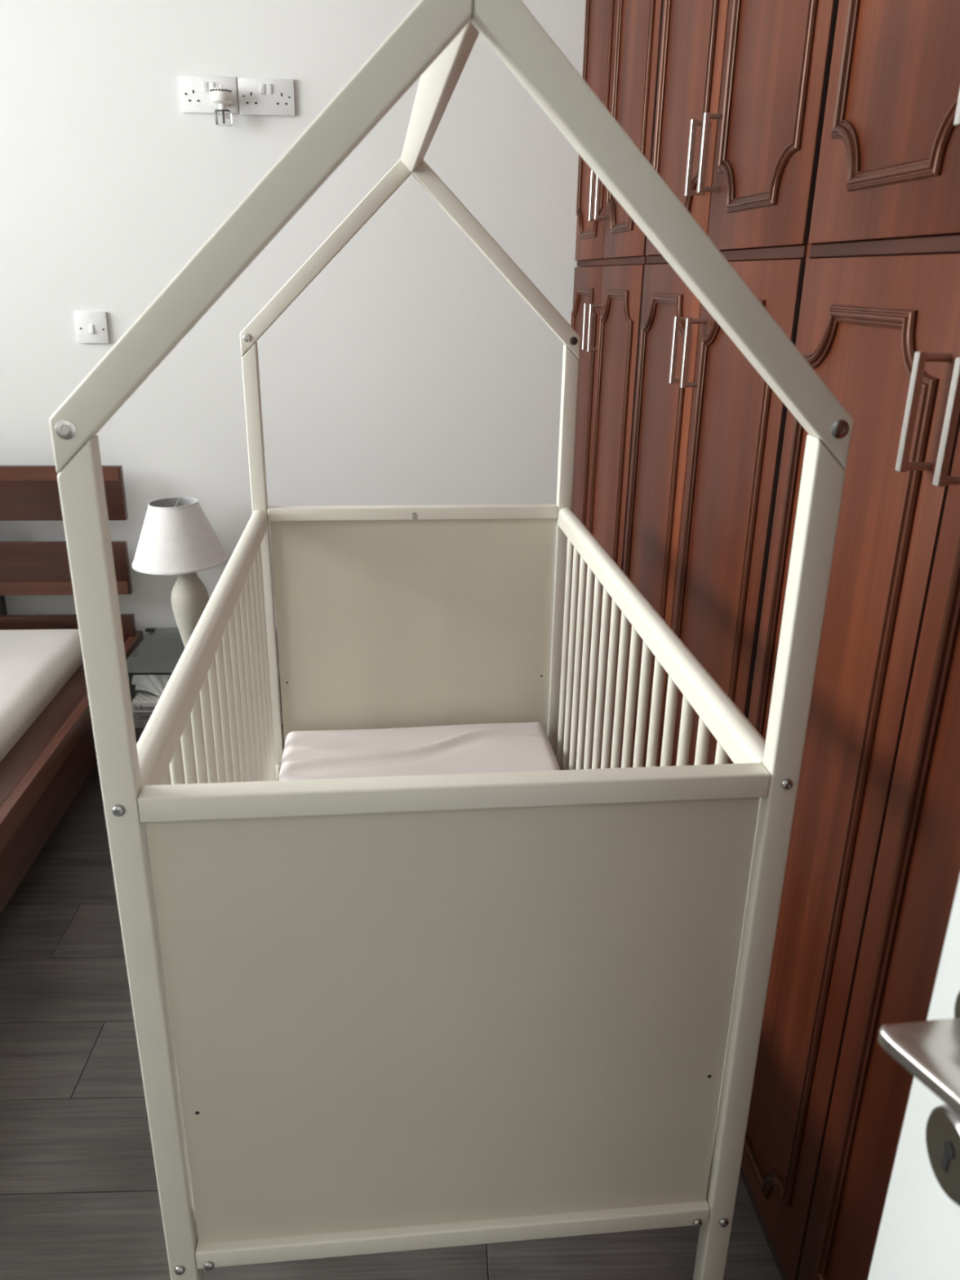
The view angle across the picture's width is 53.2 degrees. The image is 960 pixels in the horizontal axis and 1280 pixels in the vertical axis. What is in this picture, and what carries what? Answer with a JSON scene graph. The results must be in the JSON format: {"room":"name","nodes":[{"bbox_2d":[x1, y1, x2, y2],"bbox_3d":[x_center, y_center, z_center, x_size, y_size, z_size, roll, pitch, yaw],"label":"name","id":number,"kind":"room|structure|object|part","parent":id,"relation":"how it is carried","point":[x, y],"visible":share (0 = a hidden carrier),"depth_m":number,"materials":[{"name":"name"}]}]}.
{"room":"bedroom","nodes":[
{"label":"bedroom","id":0,"kind":"room"},
{"bbox_2d":[0,0,586,724],"bbox_3d":[-1.114,-0.993,2.770,4.460,2.850,0.150,0,21,-2],"label":"wall","id":1,"kind":"structure","parent":0,"point":[409,371],"depth_m":2.69,"materials":[{"name":"paint"}]},
{"bbox_2d":[74,311,109,343],"bbox_3d":[-1.102,-0.887,2.723,0.086,0.086,0.014,0,21,-2],"label":"light switch","id":2,"kind":"object","parent":1,"relation":"attached to","point":[91,326],"visible":1,"depth_m":2.72,"materials":[{"name":"white plastic"}]},
{"bbox_2d":[88,324,93,333],"bbox_3d":[-1.103,-0.883,2.722,0.012,0.025,0.006,0,14,-2],"label":"rocker switch","id":3,"kind":"object","parent":2,"relation":"attached to","point":[91,326],"depth_m":2.72,"materials":[{"name":"white plastic"}]},
{"bbox_2d":[179,75,238,114],"bbox_3d":[-0.715,-1.438,2.530,0.146,0.086,0.014,0,21,-2],"label":"double socket","id":4,"kind":"object","parent":1,"relation":"attached to","point":[194,90],"visible":0.7,"depth_m":2.53,"materials":[{"name":"white plastic"}]},
{"bbox_2d":[201,81,207,92],"bbox_3d":[-0.724,-1.454,2.521,0.012,0.024,0.006,0,28,-2],"label":"rocker switch","id":5,"kind":"object","parent":4,"relation":"attached to","point":[204,84],"depth_m":2.52,"materials":[{"name":"white plastic"}]},
{"bbox_2d":[208,81,213,89],"bbox_3d":[-0.705,-1.454,2.522,0.012,0.024,0.006,0,28,-2],"label":"rocker switch","id":6,"kind":"object","parent":4,"relation":"attached to","point":[211,83],"depth_m":2.52,"materials":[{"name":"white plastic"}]},
{"bbox_2d":[209,84,233,126],"bbox_3d":[-0.674,-1.400,2.511,0.061,0.094,0.062,0,21,-2],"label":"plug","id":7,"kind":"object","parent":4,"relation":"attached to","point":[222,96],"visible":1,"depth_m":2.49,"materials":[{"name":"white plastic"}]},
{"bbox_2d":[237,77,295,115],"bbox_3d":[-0.565,-1.436,2.537,0.146,0.086,0.014,0,21,-2],"label":"double socket","id":8,"kind":"object","parent":1,"relation":"attached to","point":[257,96],"visible":1,"depth_m":2.54,"materials":[{"name":"white plastic"}]},
{"bbox_2d":[259,84,265,94],"bbox_3d":[-0.573,-1.452,2.528,0.012,0.024,0.006,0,28,-2],"label":"rocker switch","id":9,"kind":"object","parent":8,"relation":"attached to","point":[262,86],"depth_m":2.53,"materials":[{"name":"white plastic"}]},
{"bbox_2d":[266,84,271,94],"bbox_3d":[-0.555,-1.452,2.529,0.012,0.024,0.006,0,28,-2],"label":"rocker switch","id":10,"kind":"object","parent":8,"relation":"attached to","point":[268,86],"depth_m":2.53,"materials":[{"name":"white plastic"}]},
{"bbox_2d":[0,724,782,1279],"bbox_3d":[-1.030,1.246,0.780,4.460,0.120,5.466,0,21,-2],"label":"floor","id":11,"kind":"structure","parent":0,"point":[79,1197],"depth_m":1.63,"materials":[{"name":"black wood"}]},
{"bbox_2d":[0,465,143,914],"bbox_3d":[-1.829,0.274,1.921,1.706,0.862,2.168,-1,21,-4],"label":"bed","id":12,"kind":"object","parent":11,"relation":"on","point":[42,773],"visible":0.66,"depth_m":2.59,"materials":[{"name":"brown wood"}]},
{"bbox_2d":[0,629,83,761],"bbox_3d":[-1.823,0.359,1.942,1.490,0.163,1.885,-1,21,-4],"label":"mattress","id":13,"kind":"object","parent":12,"relation":"on","point":[35,664],"visible":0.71,"depth_m":2.54,"materials":[{"name":"white fabric"}]},
{"bbox_2d":[125,627,282,740],"bbox_3d":[-0.823,0.180,2.944,0.452,0.343,0.370,0,21,-2],"label":"bedside table","id":14,"kind":"object","parent":11,"relation":"on","point":[160,651],"visible":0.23,"depth_m":2.86,"materials":[{"name":"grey glass"}]},
{"bbox_2d":[131,675,171,728],"bbox_3d":[-0.923,0.146,2.841,0.191,0.138,0.238,0,21,-2],"label":"tissue box","id":15,"kind":"object","parent":14,"relation":"on","point":[151,687],"visible":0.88,"depth_m":2.77,"materials":[{"name":"grey"}]},
{"bbox_2d":[131,497,228,647],"bbox_3d":[-0.876,-0.189,2.823,0.272,0.445,0.272,0,21,-2],"label":"table lamp","id":16,"kind":"object","parent":14,"relation":"on","point":[177,537],"visible":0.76,"depth_m":2.71,"materials":[{"name":"beige ceramic"}]},
{"bbox_3d":[-0.877,-0.312,2.776,0.270,0.174,0.270,-2,21,-2],"label":"lamp shade","id":17,"kind":"part","parent":16,"relation":"part of","materials":[{"name":"fabric"}]},
{"bbox_3d":[-0.815,0.030,2.889,0.441,0.008,0.368,0,21,-2],"label":"glass","id":18,"kind":"part","parent":14,"relation":"part of","materials":[{"name":"glass"}]},
{"bbox_2d":[279,678,282,714],"bbox_3d":[-0.818,0.184,2.954,0.441,0.008,0.345,0,21,-2],"label":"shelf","id":19,"kind":"object","parent":14,"relation":"attached to","point":[279,678],"depth_m":2.99,"materials":[{"name":"wood"}]},
{"bbox_2d":[48,0,853,1279],"bbox_3d":[-0.078,0.061,1.498,0.659,1.614,1.187,-1,21,-6],"label":"crib","id":20,"kind":"object","parent":11,"relation":"on","point":[385,1014],"visible":0.97,"depth_m":1.02,"materials":[{"name":"paint"}]},
{"bbox_3d":[-0.333,0.432,0.992,0.030,1.272,0.026,-1,21,-6],"label":"post","id":21,"kind":"part","parent":20,"relation":"part of","materials":[{"name":"paint"}]},
{"bbox_3d":[-0.389,-0.046,1.425,0.030,0.040,1.130,-1,21,-6],"label":"rail","id":22,"kind":"part","parent":20,"relation":"part of","materials":[{"name":"paint"}]},
{"bbox_3d":[-0.398,0.495,1.631,0.018,0.038,1.130,-1,21,-6],"label":"rail","id":23,"kind":"part","parent":20,"relation":"part of","materials":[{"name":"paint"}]},
{"bbox_3d":[-0.454,0.022,2.066,0.030,1.272,0.026,-1,21,-6],"label":"post","id":24,"kind":"part","parent":20,"relation":"part of","materials":[{"name":"paint"}]},
{"bbox_3d":[-0.136,-0.265,1.992,0.599,0.027,0.026,-1,21,-6],"label":"rail","id":25,"kind":"part","parent":20,"relation":"part of","materials":[{"name":"paint"}]},
{"bbox_3d":[-0.141,0.007,2.098,0.592,0.565,0.008,-1,21,-6],"label":"panel","id":26,"kind":"part","parent":20,"relation":"part of","materials":[{"name":"paint"}]},
{"bbox_2d":[278,721,559,780],"bbox_3d":[-0.083,0.417,1.633,0.577,0.094,1.116,-1,21,-6],"label":"mattress","id":27,"kind":"object","parent":20,"relation":"in","point":[511,747],"visible":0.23,"depth_m":2.01,"materials":[{"name":"white fabric"}]},
{"bbox_3d":[-0.025,0.691,1.125,0.599,0.026,0.026,-1,21,-6],"label":"rail","id":28,"kind":"part","parent":20,"relation":"part of","materials":[{"name":"paint"}]},
{"bbox_3d":[-0.021,0.417,1.024,0.592,0.565,0.008,-1,21,-6],"label":"panel","id":29,"kind":"part","parent":20,"relation":"part of","materials":[{"name":"paint"}]},
{"bbox_3d":[-0.016,0.145,0.918,0.599,0.027,0.026,-1,21,-6],"label":"rail","id":30,"kind":"part","parent":20,"relation":"part of","materials":[{"name":"paint"}]},
{"bbox_3d":[0.172,0.008,2.131,0.030,1.272,0.026,-1,21,-6],"label":"post","id":31,"kind":"part","parent":20,"relation":"part of","materials":[{"name":"paint"}]},
{"bbox_3d":[0.237,-0.060,1.490,0.030,0.040,1.130,-1,21,-6],"label":"rail","id":32,"kind":"part","parent":20,"relation":"part of","materials":[{"name":"paint"}]},
{"bbox_3d":[0.292,0.418,1.057,0.030,1.272,0.026,-1,21,-6],"label":"post","id":33,"kind":"part","parent":20,"relation":"part of","materials":[{"name":"paint"}]},
{"bbox_2d":[570,255,650,768],"bbox_3d":[0.548,-0.271,2.626,0.578,1.454,0.789,-1,21,-5],"label":"wardrobe","id":34,"kind":"object","parent":11,"relation":"on","point":[606,312],"visible":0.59,"depth_m":2.36,"materials":[{"name":"brown wood"}]},
{"bbox_3d":[0.270,-0.369,2.786,0.010,1.229,0.324,-1,21,-5],"label":"molding","id":35,"kind":"part","parent":34,"relation":"part of","materials":[{"name":"brown wood"}]},
{"bbox_3d":[0.285,-0.369,2.787,0.020,1.334,0.372,-1,21,-5],"label":"door","id":36,"kind":"part","parent":34,"relation":"part of","materials":[{"name":"brown wood"}]},
{"bbox_3d":[0.281,-0.802,2.456,0.033,0.114,0.009,-1,21,-5],"label":"handle","id":37,"kind":"part","parent":34,"relation":"part of","materials":[{"name":"silver metal"}]},
{"bbox_3d":[0.287,-0.777,2.391,0.033,0.114,0.009,-1,21,-5],"label":"handle","id":38,"kind":"part","parent":34,"relation":"part of","materials":[{"name":"silver metal"}]},
{"bbox_3d":[0.306,-0.230,2.422,0.010,1.229,0.314,-1,21,-5],"label":"molding","id":39,"kind":"part","parent":34,"relation":"part of","materials":[{"name":"brown wood"}]},
{"bbox_3d":[0.317,-0.928,2.356,0.017,0.015,0.762,-1,21,-5],"label":"rail","id":40,"kind":"part","parent":34,"relation":"part of","materials":[{"name":"brown wood"}]},
{"bbox_3d":[0.321,-0.230,2.424,0.020,1.334,0.399,-1,21,-5],"label":"door","id":41,"kind":"part","parent":34,"relation":"part of","materials":[{"name":"brown wood"}]},
{"bbox_2d":[574,0,663,260],"bbox_3d":[0.567,-1.384,2.206,0.578,0.966,0.784,-1,21,-5],"label":"upper cabinet","id":42,"kind":"object","parent":34,"relation":"on","point":[623,37],"visible":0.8,"depth_m":2.17,"materials":[{"name":"brown wood"}]},
{"bbox_3d":[0.288,-1.438,2.380,0.010,0.814,0.324,-1,21,-5],"label":"molding","id":43,"kind":"part","parent":42,"relation":"part of","materials":[{"name":"brown wood"}]},
{"bbox_3d":[0.285,-1.087,2.348,0.033,0.114,0.009,-1,21,-5],"label":"handle","id":44,"kind":"part","parent":42,"relation":"part of","materials":[{"name":"silver metal"}]},
{"bbox_3d":[0.303,-1.438,2.381,0.020,0.918,0.372,-1,21,-5],"label":"door","id":45,"kind":"part","parent":42,"relation":"part of","materials":[{"name":"brown wood"}]},
{"bbox_3d":[0.292,-1.062,2.283,0.033,0.114,0.009,-1,21,-5],"label":"handle","id":46,"kind":"part","parent":42,"relation":"part of","materials":[{"name":"silver metal"}]},
{"bbox_3d":[0.324,-1.299,2.016,0.010,0.814,0.314,-1,21,-5],"label":"molding","id":47,"kind":"part","parent":42,"relation":"part of","materials":[{"name":"brown wood"}]},
{"bbox_3d":[0.338,-1.299,2.018,0.020,0.918,0.399,-1,21,-5],"label":"door","id":48,"kind":"part","parent":42,"relation":"part of","materials":[{"name":"brown wood"}]},
{"bbox_2d":[609,234,817,768],"bbox_3d":[0.599,0.014,1.877,0.533,1.454,0.823,-1,21,-5],"label":"wardrobe","id":49,"kind":"object","parent":11,"relation":"on","point":[708,429],"visible":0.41,"depth_m":1.62,"materials":[{"name":"brown wood"}]},
{"bbox_3d":[0.344,-0.082,2.035,0.010,1.229,0.314,-1,21,-5],"label":"molding","id":50,"kind":"part","parent":49,"relation":"part of","materials":[{"name":"brown wood"}]},
{"bbox_3d":[0.358,-0.083,2.037,0.020,1.334,0.399,-1,21,-5],"label":"door","id":51,"kind":"part","parent":49,"relation":"part of","materials":[{"name":"brown wood"}]},
{"bbox_3d":[0.355,-0.511,1.693,0.033,0.114,0.009,-1,21,-5],"label":"handle","id":52,"kind":"part","parent":49,"relation":"part of","materials":[{"name":"silver metal"}]},
{"bbox_3d":[0.361,-0.486,1.628,0.033,0.114,0.009,-1,21,-5],"label":"handle","id":53,"kind":"part","parent":49,"relation":"part of","materials":[{"name":"silver metal"}]},
{"bbox_3d":[0.380,0.061,1.659,0.010,1.229,0.314,-1,21,-5],"label":"molding","id":54,"kind":"part","parent":49,"relation":"part of","materials":[{"name":"brown wood"}]},
{"bbox_3d":[0.390,-0.644,1.612,0.017,0.015,0.802,-1,21,-5],"label":"rail","id":55,"kind":"part","parent":49,"relation":"part of","materials":[{"name":"brown wood"}]},
{"bbox_3d":[0.395,0.061,1.661,0.020,1.334,0.399,-1,21,-5],"label":"door","id":56,"kind":"part","parent":49,"relation":"part of","materials":[{"name":"brown wood"}]},
{"bbox_2d":[645,0,839,255],"bbox_3d":[0.617,-1.099,1.457,0.533,0.966,0.818,-1,21,-5],"label":"upper cabinet","id":57,"kind":"object","parent":49,"relation":"on","point":[742,87],"visible":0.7,"depth_m":1.42,"materials":[{"name":"brown wood"}]},
{"bbox_3d":[0.361,-1.151,1.629,0.010,0.814,0.314,-1,21,-5],"label":"molding","id":58,"kind":"part","parent":57,"relation":"part of","materials":[{"name":"brown wood"}]},
{"bbox_3d":[0.376,-1.152,1.630,0.020,0.918,0.399,-1,21,-5],"label":"door","id":59,"kind":"part","parent":57,"relation":"part of","materials":[{"name":"brown wood"}]},
{"bbox_3d":[0.360,-0.796,1.585,0.033,0.114,0.009,-1,21,-5],"label":"handle","id":60,"kind":"part","parent":57,"relation":"part of","materials":[{"name":"silver metal"}]},
{"bbox_3d":[0.366,-0.771,1.520,0.033,0.114,0.009,-1,21,-5],"label":"handle","id":61,"kind":"part","parent":57,"relation":"part of","materials":[{"name":"silver metal"}]},
{"bbox_3d":[0.398,-1.008,1.253,0.010,0.814,0.314,-1,21,-5],"label":"molding","id":62,"kind":"part","parent":57,"relation":"part of","materials":[{"name":"brown wood"}]},
{"bbox_3d":[0.413,-1.008,1.254,0.020,0.918,0.399,-1,21,-5],"label":"door","id":63,"kind":"part","parent":57,"relation":"part of","materials":[{"name":"brown wood"}]},
{"bbox_2d":[739,234,959,1279],"bbox_3d":[0.673,0.305,1.114,0.533,1.454,0.823,-1,21,-5],"label":"wardrobe","id":64,"kind":"object","parent":11,"relation":"on","point":[872,876],"visible":0.73,"depth_m":1.09,"materials":[{"name":"brown wood"}]},
{"bbox_3d":[0.469,0.352,0.898,0.020,1.334,0.399,-1,21,-5],"label":"door","id":65,"kind":"part","parent":64,"relation":"part of","materials":[{"name":"brown wood"}]},
{"bbox_2d":[808,0,959,244],"bbox_3d":[0.692,-0.808,0.694,0.533,0.966,0.818,-1,21,-5],"label":"upper cabinet","id":66,"kind":"object","parent":64,"relation":"on","point":[889,164],"visible":0.98,"depth_m":1.01,"materials":[{"name":"brown wood"}]},
{"bbox_3d":[0.436,-0.860,0.866,0.010,0.814,0.314,-1,21,-5],"label":"molding","id":67,"kind":"part","parent":66,"relation":"part of","materials":[{"name":"brown wood"}]},
{"bbox_3d":[0.434,-0.505,0.822,0.033,0.114,0.009,-1,21,-5],"label":"handle","id":68,"kind":"part","parent":66,"relation":"part of","materials":[{"name":"silver metal"}]},
{"bbox_3d":[0.464,-0.353,0.849,0.017,0.015,0.802,-1,21,-5],"label":"rail","id":69,"kind":"part","parent":64,"relation":"part of","materials":[{"name":"brown wood"}]},
{"bbox_3d":[0.455,0.352,0.896,0.010,1.229,0.314,-1,21,-5],"label":"molding","id":70,"kind":"part","parent":64,"relation":"part of","materials":[{"name":"brown wood"}]},
{"bbox_3d":[0.430,-0.220,0.930,0.033,0.114,0.009,-1,21,-5],"label":"handle","id":71,"kind":"part","parent":64,"relation":"part of","materials":[{"name":"silver metal"}]},
{"bbox_3d":[0.436,-0.195,0.865,0.033,0.114,0.009,-1,21,-5],"label":"handle","id":72,"kind":"part","parent":64,"relation":"part of","materials":[{"name":"silver metal"}]},
{"bbox_3d":[-0.978,0.233,-0.452,4.460,2.850,0.120,0,21,-2],"label":"wall","id":73,"kind":"structure","parent":0,"visible":0},
{"bbox_2d":[867,876,959,1279],"bbox_3d":[0.290,0.342,0.186,0.100,2.008,0.810,-1,21,-5],"label":"door","id":74,"kind":"structure","parent":73,"relation":"in","point":[918,1237],"depth_m":0.56,"materials":[{"name":"white paint"}]},
{"bbox_3d":[0.245,0.233,0.454,0.056,0.010,0.139,-1,21,-5],"label":"lever","id":75,"kind":"part","parent":74,"relation":"part of","materials":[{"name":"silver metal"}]}
]}

